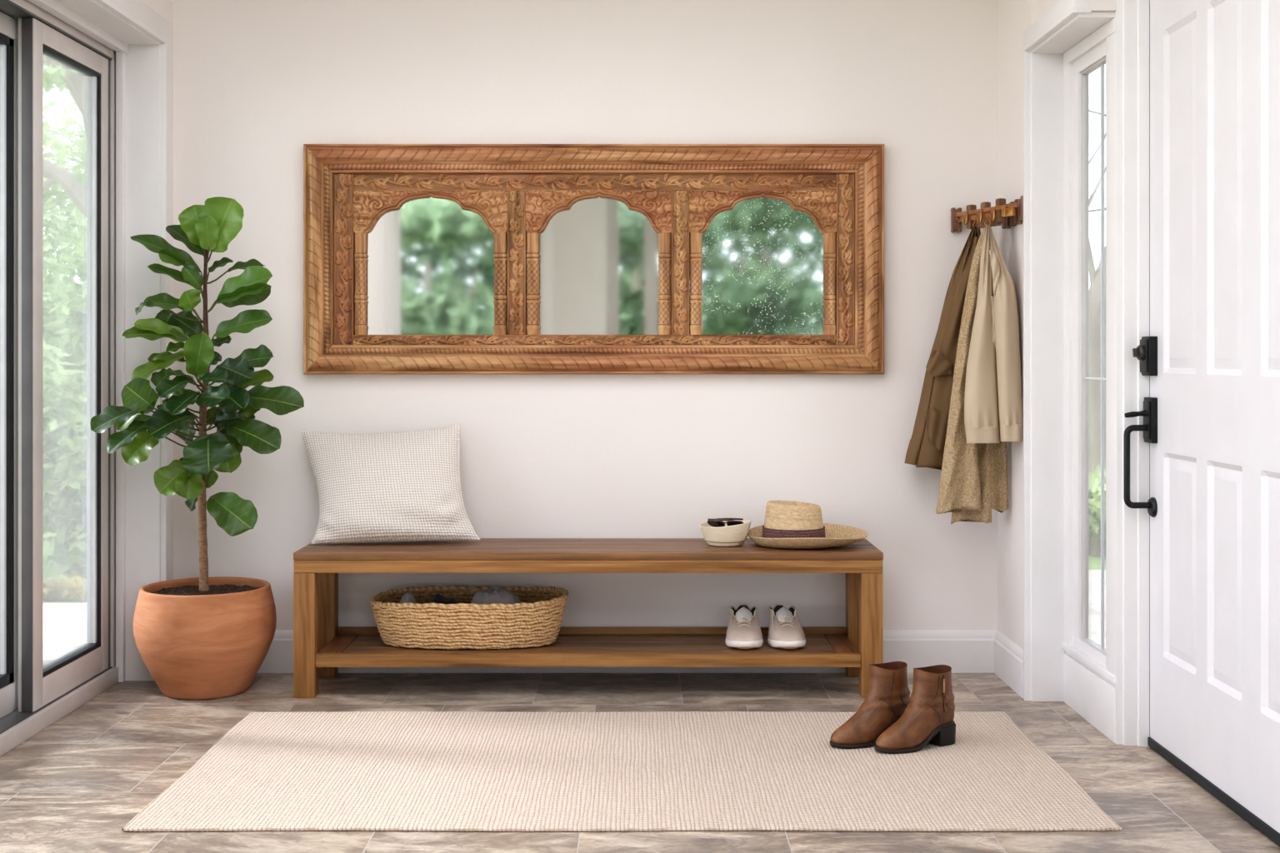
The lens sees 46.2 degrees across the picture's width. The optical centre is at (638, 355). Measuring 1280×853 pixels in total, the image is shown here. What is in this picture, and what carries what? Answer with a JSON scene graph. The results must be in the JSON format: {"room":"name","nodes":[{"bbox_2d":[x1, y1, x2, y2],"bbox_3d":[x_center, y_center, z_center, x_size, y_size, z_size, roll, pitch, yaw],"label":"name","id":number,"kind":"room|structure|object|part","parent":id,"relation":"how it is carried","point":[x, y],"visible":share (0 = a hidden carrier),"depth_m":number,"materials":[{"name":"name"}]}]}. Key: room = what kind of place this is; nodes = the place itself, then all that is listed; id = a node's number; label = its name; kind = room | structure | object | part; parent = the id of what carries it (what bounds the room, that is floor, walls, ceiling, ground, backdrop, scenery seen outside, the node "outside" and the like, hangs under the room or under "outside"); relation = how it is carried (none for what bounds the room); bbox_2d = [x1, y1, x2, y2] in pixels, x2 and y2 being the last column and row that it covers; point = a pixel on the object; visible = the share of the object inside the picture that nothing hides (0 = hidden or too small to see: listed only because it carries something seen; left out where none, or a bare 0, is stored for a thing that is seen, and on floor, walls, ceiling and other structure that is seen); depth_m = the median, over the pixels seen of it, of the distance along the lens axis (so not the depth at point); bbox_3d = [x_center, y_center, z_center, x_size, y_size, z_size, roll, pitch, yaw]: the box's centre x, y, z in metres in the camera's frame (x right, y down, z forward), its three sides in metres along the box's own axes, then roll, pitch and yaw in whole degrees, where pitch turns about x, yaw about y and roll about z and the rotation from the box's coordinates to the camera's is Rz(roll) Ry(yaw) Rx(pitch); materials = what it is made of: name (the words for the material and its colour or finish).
{"room":"home entryway","nodes":[
{"label":"home entryway","id":0,"kind":"room"},
{"bbox_2d":[140,0,173,579],"bbox_3d":[-2.479,-0.190,2.608,1.841,2.500,4.840,0,0,0],"label":"wall","id":1,"kind":"structure","parent":0,"point":[163,7],"depth_m":5.01,"materials":[{"name":"paint"}]},
{"bbox_2d":[0,0,118,756],"bbox_3d":[-1.772,0.030,3.207,0.175,2.060,3.358,0,0,0],"label":"door","id":2,"kind":"structure","parent":1,"relation":"in","point":[57,82],"depth_m":4.45,"materials":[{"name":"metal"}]},
{"bbox_3d":[-1.788,0.026,3.617,0.045,1.960,1.378,0,0,0],"label":"panel frame","id":3,"kind":"part","parent":2,"relation":"part of","materials":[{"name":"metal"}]},
{"bbox_3d":[-1.728,0.026,4.529,0.045,1.960,0.598,0,0,0],"label":"panel frame","id":4,"kind":"part","parent":2,"relation":"part of","materials":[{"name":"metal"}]},
{"bbox_3d":[-1.730,0.015,4.535,0.006,1.820,0.475,0,0,0],"label":"glass pane","id":5,"kind":"part","parent":2,"relation":"part of","materials":[{"name":"clear glass"}]},
{"bbox_2d":[27,0,160,682],"bbox_3d":[-1.679,0.018,3.213,0.241,2.085,3.370,0,0,0],"label":"trim","id":6,"kind":"structure","parent":1,"relation":"attached to","point":[137,54],"depth_m":4.89,"materials":[{"name":"white paint"}]},
{"bbox_2d":[94,0,171,581],"bbox_3d":[-1.558,-0.090,2.654,0.042,2.300,4.660,0,0,0],"label":"trim","id":7,"kind":"structure","parent":1,"relation":"attached to","point":[135,12],"depth_m":4.89,"materials":[{"name":"white paint"}]},
{"bbox_2d":[173,0,997,629],"bbox_3d":[-0.207,-0.190,5.078,3.115,2.500,0.100,0,0,0],"label":"wall","id":8,"kind":"structure","parent":0,"point":[256,82],"depth_m":5.03,"materials":[{"name":"paint"}]},
{"bbox_2d":[303,144,884,374],"bbox_3d":[-0.148,-0.322,5.001,1.936,0.769,0.057,0,0,0],"label":"wall mirror","id":9,"kind":"object","parent":8,"relation":"attached to","point":[418,258],"visible":1,"depth_m":5.00,"materials":[{"name":"brown wood"}]},
{"bbox_2d":[355,196,507,334],"bbox_3d":[-0.694,-0.308,5.021,0.509,0.476,0.003,0,0,0],"label":"mirror glass","id":10,"kind":"object","parent":9,"relation":"on","point":[429,263],"depth_m":5.02,"materials":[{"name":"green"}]},
{"bbox_3d":[-0.145,-0.048,5.011,1.611,0.043,0.025,0,0,0],"label":"carved rail","id":11,"kind":"part","parent":9,"relation":"part of","materials":[{"name":"brown wood"}]},
{"bbox_3d":[-0.145,-0.579,5.011,1.611,0.057,0.025,0,0,0],"label":"carved rail","id":12,"kind":"part","parent":9,"relation":"part of","materials":[{"name":"brown wood"}]},
{"bbox_2d":[526,196,670,334],"bbox_3d":[-0.133,-0.308,5.021,0.482,0.476,0.003,0,0,0],"label":"mirror glass","id":13,"kind":"object","parent":9,"relation":"on","point":[599,265],"depth_m":5.02,"materials":[{"name":"white"}]},
{"bbox_2d":[690,196,824,334],"bbox_3d":[0.416,-0.308,5.021,0.487,0.476,0.003,0,0,0],"label":"mirror glass","id":14,"kind":"object","parent":9,"relation":"on","point":[761,262],"depth_m":5.02,"materials":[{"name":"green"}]},
{"bbox_2d":[256,630,997,673],"bbox_3d":[-0.177,0.990,5.020,2.763,0.140,0.016,0,0,0],"label":"baseboard","id":15,"kind":"structure","parent":8,"relation":"attached to","point":[964,651],"depth_m":5.01,"materials":[{"name":"white paint"}]},
{"bbox_2d":[0,673,1279,852],"bbox_3d":[0.000,1.120,2.128,6.800,0.120,6.200,0,0,0],"label":"floor","id":16,"kind":"structure","parent":0,"point":[73,786],"depth_m":3.90,"materials":[{"name":"stone"}]},
{"bbox_2d":[90,196,304,699],"bbox_3d":[-1.357,0.282,4.736,0.629,1.557,0.433,0,0,0],"label":"fig tree","id":17,"kind":"object","parent":16,"relation":"on","point":[202,637],"visible":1,"depth_m":4.66,"materials":[{"name":"green plant"}]},
{"bbox_3d":[-1.366,0.893,4.736,0.435,0.333,0.435,0,0,0],"label":"pot","id":18,"kind":"part","parent":17,"relation":"part of","materials":[{"name":"ceramic"}]},
{"bbox_2d":[293,538,883,698],"bbox_3d":[-0.155,0.835,4.825,1.826,0.450,0.370,0,0,0],"label":"bench","id":19,"kind":"object","parent":16,"relation":"on","point":[321,647],"visible":0.95,"depth_m":4.65,"materials":[{"name":"brown wood"}]},
{"bbox_3d":[-1.034,0.867,4.673,0.066,0.387,0.066,0,0,0],"label":"leg","id":20,"kind":"part","parent":19,"relation":"part of","materials":[{"name":"brown wood"}]},
{"bbox_3d":[-1.034,0.867,4.976,0.066,0.387,0.066,0,0,0],"label":"leg","id":21,"kind":"part","parent":19,"relation":"part of","materials":[{"name":"brown wood"}]},
{"bbox_2d":[300,424,480,544],"bbox_3d":[-0.814,0.416,4.887,0.610,0.378,0.201,0,0,0],"label":"cushion","id":22,"kind":"object","parent":19,"relation":"on","point":[396,487],"visible":1,"depth_m":4.84,"materials":[{"name":"fabric"}]},
{"bbox_2d":[370,585,569,649],"bbox_3d":[-0.543,0.839,4.823,0.638,0.170,0.274,0,0,0],"label":"storage basket","id":23,"kind":"object","parent":19,"relation":"on","point":[536,622],"visible":0.97,"depth_m":4.72,"materials":[{"name":"beige wicker"}]},
{"bbox_2d":[399,591,417,603],"bbox_3d":[-0.739,0.838,4.823,0.104,0.159,0.136,0,0,0],"label":"shirt","id":24,"kind":"object","parent":23,"relation":"in","point":[408,597],"visible":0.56,"depth_m":4.80,"materials":[{"name":"grey fabric"}]},
{"bbox_2d":[430,593,457,604],"bbox_3d":[-0.621,0.841,4.823,0.124,0.153,0.168,0,0,0],"label":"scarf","id":25,"kind":"object","parent":23,"relation":"in","point":[437,598],"visible":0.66,"depth_m":4.80,"materials":[{"name":"black fabric"}]},
{"bbox_2d":[470,585,521,604],"bbox_3d":[-0.443,0.829,4.818,0.230,0.178,0.168,0,0,0],"label":"sweater","id":26,"kind":"object","parent":23,"relation":"in","point":[496,595],"visible":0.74,"depth_m":4.78,"materials":[{"name":"grey fabric"}]},
{"bbox_3d":[-0.155,0.946,4.660,1.692,0.040,0.028,0,0,0],"label":"shelf rail","id":27,"kind":"part","parent":19,"relation":"part of","materials":[{"name":"brown wood"}]},
{"bbox_3d":[-0.155,0.621,4.825,1.826,0.022,0.370,0,0,0],"label":"seat","id":28,"kind":"part","parent":19,"relation":"part of","materials":[{"name":"brown wood"}]},
{"bbox_2d":[341,634,835,653],"bbox_3d":[-0.155,0.937,4.832,1.542,0.022,0.311,0,0,0],"label":"shelf","id":29,"kind":"object","parent":19,"relation":"attached to","point":[357,643],"depth_m":4.78,"materials":[{"name":"brown wood"}]},
{"bbox_3d":[-0.155,0.935,4.998,1.692,0.061,0.020,0,0,0],"label":"shelf rail","id":30,"kind":"part","parent":19,"relation":"part of","materials":[{"name":"brown wood"}]},
{"bbox_2d":[700,520,750,546],"bbox_3d":[0.280,0.571,4.828,0.170,0.077,0.154,0,0,0],"label":"bowl","id":31,"kind":"object","parent":19,"relation":"on","point":[736,535],"visible":0.97,"depth_m":4.77,"materials":[{"name":"beige ceramic"}]},
{"bbox_2d":[707,518,743,527],"bbox_3d":[0.281,0.537,4.815,0.119,0.034,0.036,0,0,16],"label":"sunglasses","id":32,"kind":"object","parent":31,"relation":"in","point":[717,522],"visible":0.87,"depth_m":4.81,"materials":[{"name":"black plastic"}]},
{"bbox_2d":[725,604,763,649],"bbox_3d":[0.340,0.869,4.826,0.120,0.112,0.256,0,0,3],"label":"sneaker","id":33,"kind":"object","parent":19,"relation":"on","point":[743,632],"visible":1,"depth_m":4.77,"materials":[{"name":"white fabric"}]},
{"bbox_2d":[767,604,805,649],"bbox_3d":[0.472,0.869,4.826,0.121,0.112,0.256,0,0,-3],"label":"sneaker","id":34,"kind":"object","parent":19,"relation":"on","point":[785,630],"visible":1,"depth_m":4.77,"materials":[{"name":"white fabric"}]},
{"bbox_2d":[748,500,868,549],"bbox_3d":[0.545,0.540,4.833,0.391,0.140,0.348,0,0,0],"label":"straw hat","id":35,"kind":"object","parent":19,"relation":"on","point":[787,524],"visible":1,"depth_m":4.75,"materials":[{"name":"beige wicker"}]},
{"bbox_3d":[0.500,0.538,4.833,0.199,0.136,0.195,0,0,0],"label":"crown","id":36,"kind":"part","parent":35,"relation":"part of","materials":[{"name":"wicker"}]},
{"bbox_2d":[824,634,859,653],"bbox_3d":[0.654,0.937,4.832,0.072,0.022,0.311,0,0,0],"label":"shelf","id":37,"kind":"object","parent":19,"relation":"attached to","point":[834,643],"depth_m":4.82,"materials":[{"name":"brown wood"}]},
{"bbox_3d":[0.725,0.867,4.976,0.066,0.387,0.066,0,0,0],"label":"leg","id":38,"kind":"part","parent":19,"relation":"part of","materials":[{"name":"brown wood"}]},
{"bbox_3d":[0.725,0.867,4.673,0.066,0.387,0.066,0,0,0],"label":"leg","id":39,"kind":"part","parent":19,"relation":"part of","materials":[{"name":"brown wood"}]},
{"bbox_2d":[122,711,1121,831],"bbox_3d":[-0.034,1.056,3.884,2.235,0.008,1.100,0,0,0],"label":"rug","id":40,"kind":"object","parent":16,"relation":"on","point":[336,771],"visible":0.93,"depth_m":3.75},
{"bbox_2d":[829,661,909,749],"bbox_3d":[0.631,0.947,4.082,0.260,0.208,0.096,0,0,-27],"label":"boot","id":41,"kind":"object","parent":40,"relation":"on","point":[887,696],"visible":0.88,"depth_m":4.06,"materials":[{"name":"brown leather"}]},
{"bbox_2d":[874,665,955,754],"bbox_3d":[0.746,0.947,4.029,0.260,0.208,0.096,0,0,-28],"label":"boot","id":42,"kind":"object","parent":40,"relation":"on","point":[928,717],"visible":1,"depth_m":4.01,"materials":[{"name":"brown leather"}]},
{"bbox_3d":[0.819,0.884,4.016,0.006,0.036,0.006,0,0,-28],"label":"zip pull","id":43,"kind":"part","parent":42,"relation":"part of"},
{"bbox_2d":[997,0,1116,649],"bbox_3d":[2.302,-0.190,2.608,2.196,2.500,4.840,0,0,0],"label":"wall","id":44,"kind":"structure","parent":0,"point":[1014,17],"depth_m":4.82,"materials":[{"name":"paint"}]},
{"bbox_2d":[950,195,1023,232],"bbox_3d":[1.125,-0.456,4.835,0.156,0.086,0.384,0,0,0],"label":"coat rack","id":45,"kind":"object","parent":44,"relation":"attached to","point":[1011,214],"visible":0.97,"depth_m":4.82,"materials":[{"name":"brown wood"}]},
{"bbox_2d":[904,217,980,469],"bbox_3d":[1.006,-0.029,4.926,0.260,0.837,0.170,0,0,-3],"label":"jacket","id":46,"kind":"object","parent":45,"relation":"hanging from","point":[927,443],"visible":0.64,"depth_m":4.87,"materials":[{"name":"brown fabric"}]},
{"bbox_3d":[1.063,-0.454,5.014,0.032,0.081,0.026,0,0,0],"label":"plate","id":47,"kind":"part","parent":45,"relation":"part of","materials":[{"name":"brown wood"}]},
{"bbox_2d":[935,228,1008,524],"bbox_3d":[1.074,0.067,4.810,0.247,0.951,0.076,0,0,-6],"label":"scarf","id":48,"kind":"object","parent":45,"relation":"hanging from","point":[973,482],"visible":0.5,"depth_m":4.79,"materials":[{"name":"beige fabric"}]},
{"bbox_3d":[1.120,-0.459,4.820,0.015,0.032,0.351,0,0,-20],"label":"rail","id":49,"kind":"part","parent":45,"relation":"part of","materials":[{"name":"brown wood"}]},
{"bbox_2d":[964,217,1022,443],"bbox_3d":[1.110,-0.081,4.715,0.173,0.718,0.143,0,0,0],"label":"coat","id":50,"kind":"object","parent":45,"relation":"hanging from","point":[993,379],"visible":1,"depth_m":4.68,"materials":[{"name":"beige fabric"}]},
{"bbox_2d":[994,630,1023,698],"bbox_3d":[1.196,0.990,4.836,0.016,0.140,0.384,0,0,0],"label":"baseboard","id":51,"kind":"structure","parent":44,"relation":"attached to","point":[1008,657],"depth_m":4.81,"materials":[{"name":"white paint"}]},
{"bbox_2d":[1022,0,1114,701],"bbox_3d":[1.257,0.030,4.363,0.147,2.060,0.560,0,0,0],"label":"trim","id":52,"kind":"structure","parent":44,"relation":"attached to","point":[1068,22],"depth_m":4.59,"materials":[{"name":"white paint"}]},
{"bbox_2d":[1061,17,1114,743],"bbox_3d":[1.321,0.068,4.345,0.049,1.984,0.494,0,0,0],"label":"window","id":53,"kind":"structure","parent":44,"relation":"in","point":[1086,691],"depth_m":4.46,"materials":[{"name":"white satin paint"},{"name":"clear glass"}]},
{"bbox_3d":[1.321,0.968,4.345,0.049,0.184,0.494,0,0,0],"label":"panel","id":54,"kind":"part","parent":53,"relation":"part of","materials":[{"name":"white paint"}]},
{"bbox_3d":[1.335,0.002,4.328,0.005,1.693,0.300,0,0,0],"label":"glass pane","id":55,"kind":"part","parent":53,"relation":"part of","materials":[{"name":"clear glass"}]},
{"bbox_2d":[1105,0,1149,746],"bbox_3d":[1.361,-0.189,3.573,0.118,2.498,1.210,0,0,0],"label":"trim","id":56,"kind":"structure","parent":44,"relation":"attached to","point":[1127,47],"depth_m":4.07,"materials":[{"name":"white paint"}]},
{"bbox_2d":[1123,0,1279,846],"bbox_3d":[1.367,-0.005,3.549,0.126,2.122,1.058,0,0,0],"label":"door","id":57,"kind":"structure","parent":44,"relation":"in","point":[1210,356],"depth_m":3.60,"materials":[{"name":"white paint"}]},
{"bbox_3d":[1.338,0.298,4.028,0.070,0.225,0.017,0,0,0],"label":"pull handle","id":58,"kind":"part","parent":57,"relation":"part of","materials":[{"name":"black metal"}]},
{"bbox_3d":[1.375,0.173,4.037,0.023,0.122,0.074,0,0,0],"label":"handle plate","id":59,"kind":"part","parent":57,"relation":"part of","materials":[{"name":"black metal"}]}
]}

